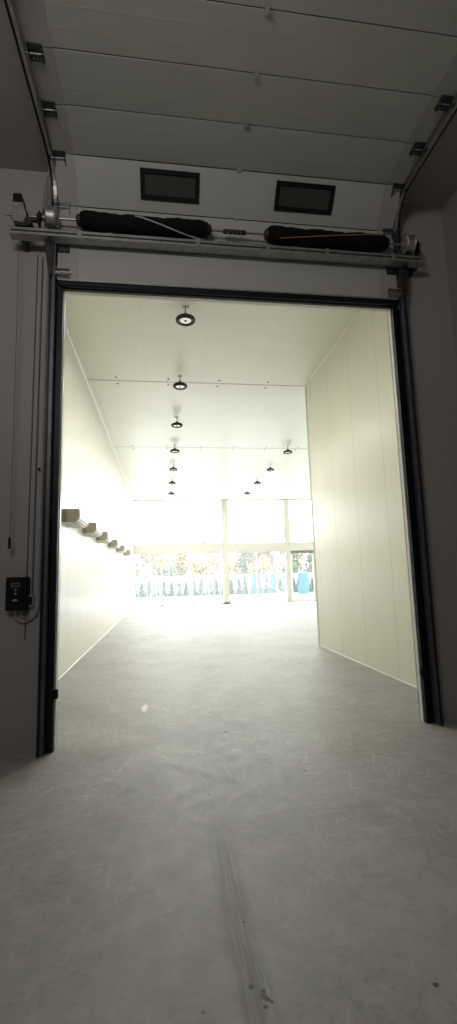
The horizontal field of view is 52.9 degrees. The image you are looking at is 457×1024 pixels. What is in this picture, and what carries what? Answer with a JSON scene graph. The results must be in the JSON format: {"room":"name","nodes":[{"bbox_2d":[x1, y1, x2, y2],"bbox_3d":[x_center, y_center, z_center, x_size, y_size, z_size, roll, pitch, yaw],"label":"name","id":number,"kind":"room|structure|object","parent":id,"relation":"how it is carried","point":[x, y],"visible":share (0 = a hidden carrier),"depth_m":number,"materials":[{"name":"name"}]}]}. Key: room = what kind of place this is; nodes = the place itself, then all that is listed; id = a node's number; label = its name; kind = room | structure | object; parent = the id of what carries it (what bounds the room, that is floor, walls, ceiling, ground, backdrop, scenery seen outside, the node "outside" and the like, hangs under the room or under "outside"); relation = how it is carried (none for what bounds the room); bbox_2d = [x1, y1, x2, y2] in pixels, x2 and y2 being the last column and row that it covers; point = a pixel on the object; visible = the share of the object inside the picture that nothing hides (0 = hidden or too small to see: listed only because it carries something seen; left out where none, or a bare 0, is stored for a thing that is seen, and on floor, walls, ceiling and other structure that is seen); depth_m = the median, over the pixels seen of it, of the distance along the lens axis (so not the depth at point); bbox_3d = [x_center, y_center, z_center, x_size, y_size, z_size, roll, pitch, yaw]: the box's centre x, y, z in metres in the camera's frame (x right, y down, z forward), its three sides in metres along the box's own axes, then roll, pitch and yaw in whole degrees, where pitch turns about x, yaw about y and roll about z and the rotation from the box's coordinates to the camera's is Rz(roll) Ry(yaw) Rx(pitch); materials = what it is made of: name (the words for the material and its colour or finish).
{"room":"loading bay","nodes":[
{"label":"loading bay","id":0,"kind":"room"},
{"bbox_2d":[58,330,133,677],"bbox_3d":[-3.759,0.760,14.691,0.120,5.734,20.915,-1,-8,-8],"label":"wall","id":1,"kind":"structure","parent":0,"point":[97,580],"depth_m":10.00,"materials":[{"name":"white metal"}]},
{"bbox_2d":[62,509,88,527],"bbox_3d":[-2.610,0.124,7.892,0.274,0.224,0.954,-1,-8,-8],"label":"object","id":2,"kind":"object","parent":1,"relation":"attached to","point":[75,518],"visible":1,"depth_m":7.45,"materials":[{"name":"grey plastic"}]},
{"bbox_2d":[58,617,122,679],"bbox_3d":[-3.607,3.586,14.259,0.010,0.012,20.815,-1,-8,-8],"label":"baseboard","id":3,"kind":"structure","parent":1,"relation":"attached to","point":[122,617],"depth_m":9.36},
{"bbox_2d":[82,522,102,536],"bbox_3d":[-2.865,0.385,9.726,0.274,0.224,0.954,-1,-8,-8],"label":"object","id":4,"kind":"object","parent":1,"relation":"attached to","point":[93,529],"visible":0.94,"depth_m":9.29,"materials":[{"name":"grey plastic"}]},
{"bbox_2d":[66,326,133,499],"bbox_3d":[-3.758,-2.071,15.044,0.030,0.030,20.815,-1,-8,-8],"label":"trim","id":5,"kind":"structure","parent":1,"relation":"attached to","point":[67,331],"depth_m":10.43,"materials":[{"name":"white metal"}]},
{"bbox_2d":[96,532,111,542],"bbox_3d":[-3.126,0.652,11.599,0.274,0.224,0.954,-1,-8,-8],"label":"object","id":6,"kind":"object","parent":1,"relation":"attached to","point":[105,537],"visible":0.91,"depth_m":11.16,"materials":[{"name":"grey plastic"}]},
{"bbox_2d":[108,540,120,548],"bbox_3d":[-3.454,0.987,13.953,0.274,0.224,0.954,-1,-8,-8],"label":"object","id":7,"kind":"object","parent":1,"relation":"attached to","point":[114,544],"visible":0.94,"depth_m":13.51,"materials":[{"name":"grey plastic"}]},
{"bbox_2d":[116,545,126,552],"bbox_3d":[-3.775,1.315,16.258,0.274,0.224,0.954,-1,-8,-8],"label":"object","id":8,"kind":"object","parent":1,"relation":"attached to","point":[122,549],"visible":0.91,"depth_m":15.81,"materials":[{"name":"grey plastic"}]},
{"bbox_2d":[124,550,131,555],"bbox_3d":[-4.157,1.706,19.004,0.274,0.224,0.954,-1,-8,-8],"label":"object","id":9,"kind":"object","parent":1,"relation":"attached to","point":[128,552],"visible":0.91,"depth_m":18.55,"materials":[{"name":"grey plastic"}]},
{"bbox_2d":[134,553,161,606],"bbox_3d":[-4.338,3.654,24.770,1.485,2.800,0.140,-1,-8,-8],"label":"window","id":10,"kind":"structure","parent":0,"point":[157,553],"depth_m":24.70,"materials":[{"name":"white metal"}]},
{"bbox_2d":[134,544,223,553],"bbox_3d":[-2.702,2.026,25.204,4.875,0.450,0.230,-1,-8,-8],"label":"beam","id":11,"kind":"structure","parent":0,"point":[195,548],"depth_m":25.11,"materials":[{"name":"white metal"}]},
{"bbox_2d":[134,500,222,545],"bbox_3d":[-2.746,0.577,25.430,4.875,2.484,0.140,-1,-8,-8],"label":"window","id":12,"kind":"structure","parent":11,"relation":"attached to","point":[134,500],"depth_m":25.39,"materials":[{"name":"white metal"}]},
{"bbox_2d":[0,600,456,1023],"bbox_3d":[2.380,2.986,10.564,11.400,0.150,30.065,-1,-8,-8],"label":"floor","id":13,"kind":"structure","parent":0,"point":[234,816],"depth_m":2.64,"materials":[{"name":"concrete"}]},
{"bbox_2d":[162,553,193,605],"bbox_3d":[-2.766,3.640,24.991,1.690,2.800,0.140,-1,-8,-8],"label":"window","id":14,"kind":"structure","parent":13,"relation":"on","point":[162,553],"depth_m":24.93,"materials":[{"name":"white metal"}]},
{"bbox_2d":[193,552,224,604],"bbox_3d":[-1.087,3.625,25.227,1.700,2.800,0.140,-1,-8,-8],"label":"window","id":15,"kind":"structure","parent":13,"relation":"on","point":[204,552],"depth_m":25.20,"materials":[{"name":"white metal"}]},
{"bbox_2d":[222,500,229,602],"bbox_3d":[-0.159,2.159,25.534,0.250,5.734,0.240,-1,-8,-8],"label":"window column","id":16,"kind":"structure","parent":13,"relation":"on","point":[224,502],"depth_m":25.41,"materials":[{"name":"white metal"}]},
{"bbox_2d":[228,551,258,602],"bbox_3d":[0.819,3.608,25.494,1.650,2.800,0.140,-1,-8,-8],"label":"window","id":17,"kind":"structure","parent":13,"relation":"on","point":[252,551],"depth_m":25.49,"materials":[{"name":"white metal"}]},
{"bbox_2d":[257,551,287,601],"bbox_3d":[2.463,3.593,25.725,1.670,2.800,0.140,-1,-8,-8],"label":"window","id":18,"kind":"structure","parent":13,"relation":"on","point":[257,551],"depth_m":25.71,"materials":[{"name":"white metal"}]},
{"bbox_2d":[284,499,292,600],"bbox_3d":[3.366,2.128,26.029,0.230,5.734,0.240,-1,-8,-8],"label":"window column","id":19,"kind":"structure","parent":13,"relation":"on","point":[286,508],"depth_m":25.91,"materials":[{"name":"white metal"}]},
{"bbox_2d":[291,553,315,600],"bbox_3d":[4.225,3.664,25.945,1.320,2.620,0.170,-1,-8,-8],"label":"door","id":20,"kind":"structure","parent":13,"relation":"on","point":[307,553],"depth_m":25.93,"materials":[{"name":"white metal"}]},
{"bbox_2d":[0,0,456,499],"bbox_3d":[2.225,-2.843,11.373,11.420,0.156,30.065,-1,-8,-8],"label":"ceiling","id":21,"kind":"structure","parent":0,"point":[133,340],"depth_m":9.47,"materials":[{"name":"white paint"}]},
{"bbox_2d":[170,444,179,452],"bbox_3d":[-1.732,-2.050,14.819,0.310,0.247,0.310,-1,-8,-8],"label":"pendant lamp","id":22,"kind":"object","parent":21,"relation":"hanging from","point":[174,450],"visible":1,"depth_m":14.76,"materials":[{"name":"black metal"}]},
{"bbox_2d":[171,417,182,427],"bbox_3d":[-1.382,-2.408,12.305,0.310,0.247,0.310,-1,-8,-8],"label":"pendant lamp","id":23,"kind":"object","parent":21,"relation":"hanging from","point":[176,424],"visible":1,"depth_m":12.26,"materials":[{"name":"black metal"}]},
{"bbox_2d":[173,376,186,389],"bbox_3d":[-1.032,-2.766,9.791,0.310,0.247,0.310,-1,-8,-8],"label":"pendant lamp","id":24,"kind":"object","parent":21,"relation":"hanging from","point":[179,385],"visible":1,"depth_m":9.75,"materials":[{"name":"black metal"}]},
{"bbox_2d":[176,306,194,325],"bbox_3d":[-0.682,-3.124,7.278,0.310,0.247,0.310,-1,-8,-8],"label":"pendant lamp","id":25,"kind":"object","parent":21,"relation":"hanging from","point":[184,319],"visible":1,"depth_m":7.24,"materials":[{"name":"black metal"}]},
{"bbox_2d":[87,377,304,387],"bbox_3d":[-0.643,-2.846,10.156,4.812,0.014,0.368,-1,-8,-8],"label":"joint","id":26,"kind":"object","parent":21,"relation":"attached to","point":[115,377],"visible":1,"depth_m":10.12,"materials":[{"name":"grey plastic"}]},
{"bbox_2d":[132,445,298,449],"bbox_3d":[1.721,-2.156,15.627,11.005,0.014,0.368,-1,-8,-8],"label":"joint","id":27,"kind":"object","parent":21,"relation":"attached to","point":[132,445],"visible":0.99,"depth_m":15.24,"materials":[{"name":"grey plastic"}]},
{"bbox_2d":[283,446,291,453],"bbox_3d":[1.974,-2.084,15.339,0.310,0.247,0.310,-1,-8,-8],"label":"pendant lamp","id":28,"kind":"object","parent":21,"relation":"hanging from","point":[287,451],"visible":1,"depth_m":15.30,"materials":[{"name":"black metal"}]},
{"bbox_2d":[0,168,456,754],"bbox_3d":[0.083,-0.743,4.752,5.100,5.770,0.050,-1,-8,-8],"label":"wall","id":29,"kind":"structure","parent":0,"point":[432,344],"depth_m":4.68,"materials":[{"name":"grey paint"}]},
{"bbox_2d":[5,577,29,610],"bbox_3d":[-1.919,0.743,4.183,0.188,0.296,0.097,-1,-8,-8],"label":"control box","id":30,"kind":"object","parent":29,"relation":"attached to","point":[17,588],"visible":1,"depth_m":4.14,"materials":[{"name":"black plastic"}]},
{"bbox_2d":[4,0,57,757],"bbox_3d":[-1.454,-1.016,2.461,0.080,5.768,4.100,-1,-8,-8],"label":"door track","id":31,"kind":"object","parent":29,"relation":"attached to","point":[9,4],"visible":0.92,"depth_m":4.20,"materials":[{"name":"black metal"}]},
{"bbox_2d":[9,0,456,305],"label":"door","id":32,"kind":"structure","parent":31,"relation":"attached to","point":[349,90],"depth_m":4.35,"materials":[{"name":"grey paint"}]},
{"bbox_2d":[9,240,18,536],"bbox_3d":[-2.030,-1.227,4.359,0.007,2.940,0.047,-1,-8,-1],"label":"pull cord","id":33,"kind":"object","parent":32,"relation":"hanging from","point":[18,240],"visible":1,"depth_m":4.36,"materials":[{"name":"black"}]},
{"bbox_2d":[8,537,10,548],"bbox_3d":[-1.987,0.282,4.170,0.024,0.107,0.024,-1,-8,-8],"label":"handle","id":34,"kind":"object","parent":33,"relation":"attached to","point":[9,538],"visible":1,"depth_m":4.16,"materials":[{"name":"black plastic"}]},
{"bbox_2d":[5,205,421,255],"bbox_3d":[-0.022,-2.941,4.821,4.390,0.227,0.224,-1,-8,-8],"label":"shaft","id":35,"kind":"object","parent":32,"relation":"attached to","point":[93,221],"visible":0.98,"depth_m":4.76,"materials":[{"name":"metal"}]},
{"bbox_2d":[11,193,37,226],"bbox_3d":[-2.015,-2.946,4.542,0.248,0.336,0.123,-1,-8,-8],"label":"shaft gearbox","id":36,"kind":"object","parent":35,"relation":"attached to","point":[21,218],"visible":0.94,"depth_m":4.48,"materials":[{"name":"metal"}]},
{"bbox_2d":[41,169,50,215],"bbox_3d":[-1.851,-3.259,4.699,0.102,0.547,0.071,-1,-8,-8],"label":"cable loop","id":37,"kind":"object","parent":35,"relation":"attached to","point":[48,173],"visible":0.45,"depth_m":4.69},
{"bbox_2d":[24,255,37,639],"bbox_3d":[-1.901,-0.730,4.438,0.020,3.830,0.012,-1,-8,-8],"label":"cable","id":38,"kind":"object","parent":29,"relation":"attached to","point":[37,255],"visible":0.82,"depth_m":4.43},
{"bbox_2d":[14,267,48,622],"bbox_3d":[-1.893,-0.886,4.450,0.220,3.837,0.037,0,-8,-14],"label":"power cable","id":39,"kind":"object","parent":29,"relation":"attached to","point":[47,284],"visible":0.81,"depth_m":4.41,"materials":[{"name":"black rubber"}]},
{"bbox_2d":[29,595,34,607],"bbox_3d":[-1.812,0.818,4.220,0.052,0.116,0.037,-1,-8,-8],"label":"wall switch","id":40,"kind":"object","parent":29,"relation":"attached to","point":[31,597],"visible":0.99,"depth_m":4.21,"materials":[{"name":"black plastic"}]},
{"bbox_2d":[31,257,43,594],"bbox_3d":[-1.855,-0.880,4.464,0.021,3.489,0.016,-1,-8,-8],"label":"conduit","id":41,"kind":"object","parent":29,"relation":"attached to","point":[42,257],"visible":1,"depth_m":4.44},
{"bbox_2d":[44,288,63,752],"bbox_3d":[-1.668,-0.071,4.355,0.112,4.428,0.059,-1,-8,-8],"label":"seal","id":42,"kind":"object","parent":29,"relation":"attached to","point":[58,355],"visible":0.7,"depth_m":4.32,"materials":[{"name":"black rubber"}]},
{"bbox_2d":[50,689,58,699],"bbox_3d":[-1.547,1.620,4.088,0.061,0.080,0.043,-1,-8,-8],"label":"sensor","id":43,"kind":"object","parent":42,"relation":"attached to","point":[54,692],"visible":1,"depth_m":4.07,"materials":[{"name":"black plastic"}]},
{"bbox_2d":[63,287,391,308],"bbox_3d":[0.077,-2.289,4.921,3.548,0.038,0.044,-1,-8,-8],"label":"seal","id":44,"kind":"object","parent":29,"relation":"attached to","point":[68,289],"visible":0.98,"depth_m":4.89,"materials":[{"name":"black rubber"}]},
{"bbox_2d":[391,307,434,722],"bbox_3d":[1.954,-0.103,4.864,0.122,4.428,0.059,-1,-8,-8],"label":"seal","id":45,"kind":"object","parent":29,"relation":"attached to","point":[395,313],"visible":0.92,"depth_m":4.82,"materials":[{"name":"black rubber"}]},
{"bbox_2d":[419,667,426,675],"bbox_3d":[1.935,1.589,4.577,0.063,0.080,0.043,-1,-8,-8],"label":"sensor","id":46,"kind":"object","parent":45,"relation":"attached to","point":[422,670],"visible":1,"depth_m":4.56,"materials":[{"name":"black plastic"}]},
{"bbox_2d":[393,97,456,725],"bbox_3d":[2.248,-1.049,2.981,0.080,5.768,4.100,-1,-8,-8],"label":"door track","id":47,"kind":"object","parent":29,"relation":"attached to","point":[425,566],"visible":0.91,"depth_m":4.76,"materials":[{"name":"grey metal"}]},
{"bbox_2d":[228,543,286,551],"bbox_3d":[1.603,1.988,25.809,3.320,0.450,0.230,-1,-8,-8],"label":"beam","id":48,"kind":"structure","parent":0,"point":[248,547],"depth_m":25.72,"materials":[{"name":"white metal"}]},
{"bbox_2d":[227,500,285,543],"bbox_3d":[1.559,0.539,26.034,3.320,2.484,0.140,-1,-8,-8],"label":"window","id":49,"kind":"structure","parent":48,"relation":"on","point":[227,500],"depth_m":26.04,"materials":[{"name":"white metal"}]},
{"bbox_2d":[290,542,312,550],"bbox_3d":[4.638,1.961,26.235,2.350,0.450,0.230,-1,-8,-8],"label":"beam","id":50,"kind":"structure","parent":0,"point":[302,545],"depth_m":26.08,"materials":[{"name":"white metal"}]},
{"bbox_2d":[288,499,312,542],"bbox_3d":[4.594,0.511,26.461,2.350,2.484,0.140,-1,-8,-8],"label":"window","id":51,"kind":"structure","parent":50,"relation":"attached to","point":[289,499],"depth_m":26.45,"materials":[{"name":"white metal"}]},
{"bbox_2d":[291,550,313,553],"bbox_3d":[4.158,2.270,26.149,1.370,0.160,0.140,-1,-8,-8],"label":"trim","id":52,"kind":"structure","parent":0,"point":[299,551],"depth_m":26.09,"materials":[{"name":"metal"}]},
{"bbox_2d":[305,310,416,686],"bbox_3d":[2.228,-0.392,7.601,0.120,5.734,5.050,-1,-8,-8],"label":"wall","id":53,"kind":"structure","parent":0,"point":[365,616],"depth_m":7.55,"materials":[{"name":"white metal"}]},
{"bbox_2d":[54,291,424,750],"bbox_3d":[0.131,-0.113,4.675,3.668,4.498,0.062,-1,-8,-8],"label":"door frame","id":54,"kind":"structure","parent":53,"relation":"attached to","point":[415,637],"depth_m":4.80,"materials":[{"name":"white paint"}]},
{"bbox_2d":[305,387,319,644],"bbox_3d":[1.848,-0.041,10.051,0.058,5.734,0.058,-1,-8,-8],"label":"trim","id":55,"kind":"structure","parent":53,"relation":"attached to","point":[305,387],"depth_m":10.01,"materials":[{"name":"white metal"}]},
{"bbox_2d":[304,310,360,385],"bbox_3d":[2.074,-3.215,7.981,0.030,0.030,5.050,-1,-8,-8],"label":"trim","id":56,"kind":"structure","parent":53,"relation":"attached to","point":[359,311],"depth_m":8.60,"materials":[{"name":"white metal"}]},
{"bbox_2d":[319,645,417,688],"bbox_3d":[2.244,2.442,7.199,0.010,0.012,5.050,-1,-8,-8],"label":"baseboard","id":57,"kind":"structure","parent":53,"relation":"attached to","point":[319,645],"depth_m":7.12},
{"bbox_2d":[441,187,456,360],"bbox_3d":[3.272,-1.395,0.700,0.100,5.770,9.050,-1,-8,-8],"label":"wall","id":58,"kind":"structure","parent":0,"point":[449,208],"depth_m":5.27,"materials":[{"name":"grey paint"}]},
{"label":"outside","id":59,"kind":"structure","parent":0,"visible":0},
{"bbox_2d":[135,592,313,605],"bbox_3d":[-0.290,12.011,74.725,100.000,0.220,99.035,-1,-8,-8],"label":"ground","id":60,"kind":"structure","parent":59,"point":[248,597],"depth_m":30.56,"materials":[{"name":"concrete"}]},
{"bbox_2d":[135,580,138,597],"bbox_3d":[-7.165,5.839,35.089,0.683,1.522,0.702,-1,-8,-2],"label":"conifer shrub","id":61,"kind":"object","parent":60,"relation":"on","point":[136,596],"visible":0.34,"depth_m":35.05,"materials":[{"name":"green plant"}]},
{"bbox_2d":[135,561,144,577],"bbox_3d":[-8.160,5.574,38.191,2.170,2.961,3.023,-6,-9,26],"label":"tree","id":62,"kind":"object","parent":60,"relation":"on","point":[138,567],"visible":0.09,"depth_m":38.31,"materials":[{"name":"yellow plant"}]},
{"bbox_2d":[138,583,144,597],"bbox_3d":[-6.700,6.047,35.554,0.670,1.211,0.674,-2,-8,5],"label":"conifer shrub","id":63,"kind":"object","parent":60,"relation":"on","point":[141,587],"visible":0.94,"depth_m":35.52,"materials":[{"name":"green plant"}]},
{"bbox_2d":[145,581,152,597],"bbox_3d":[-6.111,5.913,35.216,0.655,1.351,0.704,-2,-8,5],"label":"conifer shrub","id":64,"kind":"object","parent":60,"relation":"on","point":[148,588],"visible":0.94,"depth_m":35.13,"materials":[{"name":"green plant"}]},
{"bbox_2d":[140,555,168,600],"bbox_3d":[-5.293,4.147,31.793,2.802,3.890,2.377,-1,-8,-8],"label":"tree","id":65,"kind":"object","parent":60,"relation":"on","point":[156,565],"visible":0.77,"depth_m":31.81,"materials":[{"name":"green plant"}]},
{"bbox_2d":[139,554,170,576],"bbox_3d":[-6.809,5.346,43.141,2.998,4.695,3.110,-1,-8,-2],"label":"tree","id":66,"kind":"object","parent":60,"relation":"on","point":[142,557],"visible":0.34,"depth_m":42.68,"materials":[{"name":"green plant"}]},
{"bbox_2d":[152,579,159,596],"bbox_3d":[-5.614,5.881,35.731,0.704,1.527,0.685,-6,-9,28],"label":"conifer shrub","id":67,"kind":"object","parent":60,"relation":"on","point":[154,589],"visible":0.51,"depth_m":35.62,"materials":[{"name":"green plant"}]},
{"bbox_2d":[160,581,167,596],"bbox_3d":[-4.960,5.928,35.369,0.718,1.298,0.723,4,-10,-36],"label":"conifer shrub","id":68,"kind":"object","parent":60,"relation":"on","point":[164,584],"visible":0.64,"depth_m":35.29,"materials":[{"name":"green plant"}]},
{"bbox_2d":[159,561,182,576],"bbox_3d":[-4.759,5.544,38.614,2.196,2.946,2.596,-1,-8,-8],"label":"tree","id":69,"kind":"object","parent":60,"relation":"on","point":[171,570],"visible":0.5,"depth_m":38.17,"materials":[{"name":"green plant"}]},
{"bbox_2d":[168,581,174,596],"bbox_3d":[-4.440,6.016,35.883,0.643,1.235,0.599,6,-11,-43],"label":"conifer shrub","id":70,"kind":"object","parent":60,"relation":"on","point":[171,593],"visible":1,"depth_m":35.80,"materials":[{"name":"green plant"}]},
{"bbox_2d":[176,579,182,596],"bbox_3d":[-3.819,5.870,35.540,0.626,1.395,0.644,-4,-8,15],"label":"conifer shrub","id":71,"kind":"object","parent":60,"relation":"on","point":[179,593],"visible":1,"depth_m":35.47,"materials":[{"name":"green plant"}]},
{"bbox_2d":[169,554,190,575],"bbox_3d":[-4.375,5.271,41.980,2.135,4.387,2.416,-1,-8,-8],"label":"tree","id":72,"kind":"object","parent":60,"relation":"on","point":[178,560],"visible":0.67,"depth_m":41.47,"materials":[{"name":"yellow plant"}]},
{"bbox_2d":[183,582,190,596],"bbox_3d":[-3.307,6.020,36.031,0.666,1.205,0.671,-7,-9,32],"label":"conifer shrub","id":73,"kind":"object","parent":60,"relation":"on","point":[186,587],"visible":1,"depth_m":35.94,"materials":[{"name":"green plant"}]},
{"bbox_2d":[191,580,198,596],"bbox_3d":[-2.659,5.899,35.695,0.638,1.315,0.685,6,-11,-42],"label":"conifer shrub","id":74,"kind":"object","parent":60,"relation":"on","point":[195,585],"visible":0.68,"depth_m":35.63,"materials":[{"name":"green plant"}]},
{"bbox_2d":[185,554,215,575],"bbox_3d":[-2.351,5.279,39.051,2.685,3.453,2.526,-1,-8,-8],"label":"tree","id":75,"kind":"object","parent":60,"relation":"on","point":[198,569],"visible":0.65,"depth_m":38.62,"materials":[{"name":"yellow plant"}]},
{"bbox_2d":[198,576,205,595],"bbox_3d":[-2.130,5.818,36.239,0.720,1.595,0.690,-7,-9,32],"label":"conifer shrub","id":76,"kind":"object","parent":60,"relation":"on","point":[201,581],"visible":0.93,"depth_m":36.16,"materials":[{"name":"green plant"}]},
{"bbox_2d":[195,538,221,571],"bbox_3d":[-1.907,5.054,43.856,2.682,5.192,2.918,-1,-8,-8],"label":"tree","id":77,"kind":"object","parent":60,"relation":"on","point":[217,565],"visible":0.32,"depth_m":43.59,"materials":[{"name":"green plant"}]},
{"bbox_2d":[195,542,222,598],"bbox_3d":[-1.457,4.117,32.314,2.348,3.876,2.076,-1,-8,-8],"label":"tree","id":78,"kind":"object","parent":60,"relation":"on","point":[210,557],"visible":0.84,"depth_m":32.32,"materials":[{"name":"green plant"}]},
{"bbox_2d":[205,580,213,595],"bbox_3d":[-1.471,5.886,35.856,0.729,1.319,0.735,-1,-8,-4],"label":"conifer shrub","id":79,"kind":"object","parent":60,"relation":"on","point":[211,591],"visible":0.48,"depth_m":35.73,"materials":[{"name":"green plant"}]},
{"bbox_2d":[213,579,220,595],"bbox_3d":[-0.959,5.935,36.387,0.698,1.340,0.650,-9,-11,43],"label":"conifer shrub","id":80,"kind":"object","parent":60,"relation":"on","point":[216,586],"visible":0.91,"depth_m":36.29,"materials":[{"name":"green plant"}]},
{"bbox_2d":[135,573,312,596],"bbox_3d":[3.926,5.896,38.025,42.250,1.590,0.260,-1,-8,-8],"label":"wall","id":81,"kind":"structure","parent":60,"relation":"on","point":[144,580],"depth_m":37.11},
{"bbox_2d":[220,561,242,574],"bbox_3d":[0.114,5.570,39.433,2.253,2.844,2.009,6,-11,-44],"label":"tree","id":82,"kind":"object","parent":60,"relation":"on","point":[233,570],"visible":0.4,"depth_m":39.40,"materials":[{"name":"yellow plant"}]},
{"bbox_2d":[230,579,234,594],"bbox_3d":[0.212,5.942,36.554,0.727,1.305,0.722,5,-10,-41],"label":"conifer shrub","id":83,"kind":"object","parent":60,"relation":"on","point":[232,588],"visible":0.73,"depth_m":36.44,"materials":[{"name":"green plant"}]},
{"bbox_2d":[235,578,243,594],"bbox_3d":[0.830,5.865,36.197,0.690,1.324,0.642,-3,-8,9],"label":"conifer shrub","id":84,"kind":"object","parent":60,"relation":"on","point":[239,591],"visible":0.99,"depth_m":36.13,"materials":[{"name":"green plant"}]},
{"bbox_2d":[233,542,255,574],"bbox_3d":[1.239,5.085,42.948,2.701,4.705,2.747,-2,-8,1],"label":"tree","id":85,"kind":"object","parent":60,"relation":"on","point":[243,560],"visible":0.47,"depth_m":42.40,"materials":[{"name":"green plant"}]},
{"bbox_2d":[242,575,248,594],"bbox_3d":[1.321,5.796,36.719,0.711,1.576,0.682,1,-8,-21],"label":"conifer shrub","id":86,"kind":"object","parent":60,"relation":"on","point":[245,588],"visible":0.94,"depth_m":36.62,"materials":[{"name":"green plant"}]},
{"bbox_2d":[249,555,276,573],"bbox_3d":[2.959,5.333,39.638,2.417,3.208,2.663,-1,-8,-8],"label":"tree","id":87,"kind":"object","parent":60,"relation":"on","point":[263,564],"visible":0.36,"depth_m":39.24,"materials":[{"name":"yellow plant"}]},
{"bbox_2d":[250,552,275,572],"bbox_3d":[3.460,5.317,45.286,2.246,4.761,2.604,5,-10,-40],"label":"tree","id":88,"kind":"object","parent":60,"relation":"on","point":[269,555],"visible":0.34,"depth_m":44.90,"materials":[{"name":"green plant"}]},
{"bbox_2d":[263,573,270,592],"bbox_3d":[3.065,5.681,36.532,0.743,1.656,0.764,-4,-8,20],"label":"conifer shrub","id":89,"kind":"object","parent":60,"relation":"on","point":[265,590],"visible":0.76,"depth_m":36.47,"materials":[{"name":"green plant"}]},
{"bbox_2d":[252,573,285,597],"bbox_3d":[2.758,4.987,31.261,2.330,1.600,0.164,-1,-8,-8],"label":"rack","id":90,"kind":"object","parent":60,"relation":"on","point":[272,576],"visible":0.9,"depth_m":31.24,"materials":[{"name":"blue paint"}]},
{"bbox_2d":[277,577,283,593],"bbox_3d":[4.131,5.833,36.656,0.644,1.328,0.692,-5,-8,21],"label":"conifer shrub","id":91,"kind":"object","parent":60,"relation":"on","point":[279,587],"visible":0.97,"depth_m":36.58,"materials":[{"name":"green plant"}]},
{"bbox_2d":[282,574,286,592],"bbox_3d":[4.609,5.762,37.188,0.713,1.588,0.733,0,-8,-10],"label":"conifer shrub","id":92,"kind":"object","parent":60,"relation":"on","point":[285,574],"visible":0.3,"depth_m":37.12,"materials":[{"name":"green plant"}]},
{"bbox_2d":[274,559,299,572],"bbox_3d":[5.149,5.515,39.887,2.403,2.795,2.052,-1,-8,-8],"label":"tree","id":93,"kind":"object","parent":60,"relation":"on","point":[282,569],"visible":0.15,"depth_m":39.79,"materials":[{"name":"green plant"}]},
{"bbox_2d":[278,552,305,571],"bbox_3d":[6.168,5.134,43.781,2.971,4.558,2.324,1,-8,-19],"label":"tree","id":94,"kind":"object","parent":60,"relation":"on","point":[295,558],"visible":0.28,"depth_m":43.65,"materials":[{"name":"yellow plant"}]},
{"bbox_2d":[293,577,297,592],"bbox_3d":[5.185,5.828,36.805,0.734,1.319,0.729,-5,-9,24],"label":"conifer shrub","id":95,"kind":"object","parent":60,"relation":"on","point":[294,584],"visible":0.48,"depth_m":36.69,"materials":[{"name":"green plant"}]},
{"bbox_2d":[298,572,308,595],"bbox_3d":[5.201,5.003,31.947,0.640,1.620,0.500,-1,-8,-8],"label":"stand","id":96,"kind":"object","parent":60,"relation":"on","point":[303,582],"visible":0.92,"depth_m":31.73,"materials":[{"name":"metal"}]},
{"bbox_2d":[303,553,312,572],"bbox_3d":[8.660,5.427,45.630,2.792,4.346,2.233,6,-11,-42],"label":"tree","id":97,"kind":"object","parent":60,"relation":"on","point":[308,556],"visible":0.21,"depth_m":45.32,"materials":[{"name":"green plant"}]},
{"bbox_2d":[307,562,312,572],"bbox_3d":[8.152,5.421,40.566,2.106,2.998,2.445,-7,-9,32],"label":"tree","id":98,"kind":"object","parent":60,"relation":"on","point":[311,564],"visible":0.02,"depth_m":40.55,"materials":[{"name":"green plant"}]},
{"bbox_2d":[310,577,313,591],"bbox_3d":[6.860,5.915,37.484,0.685,1.239,0.690,-6,-9,27],"label":"conifer shrub","id":99,"kind":"object","parent":60,"relation":"on","point":[312,580],"visible":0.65,"depth_m":37.39,"materials":[{"name":"green plant"}]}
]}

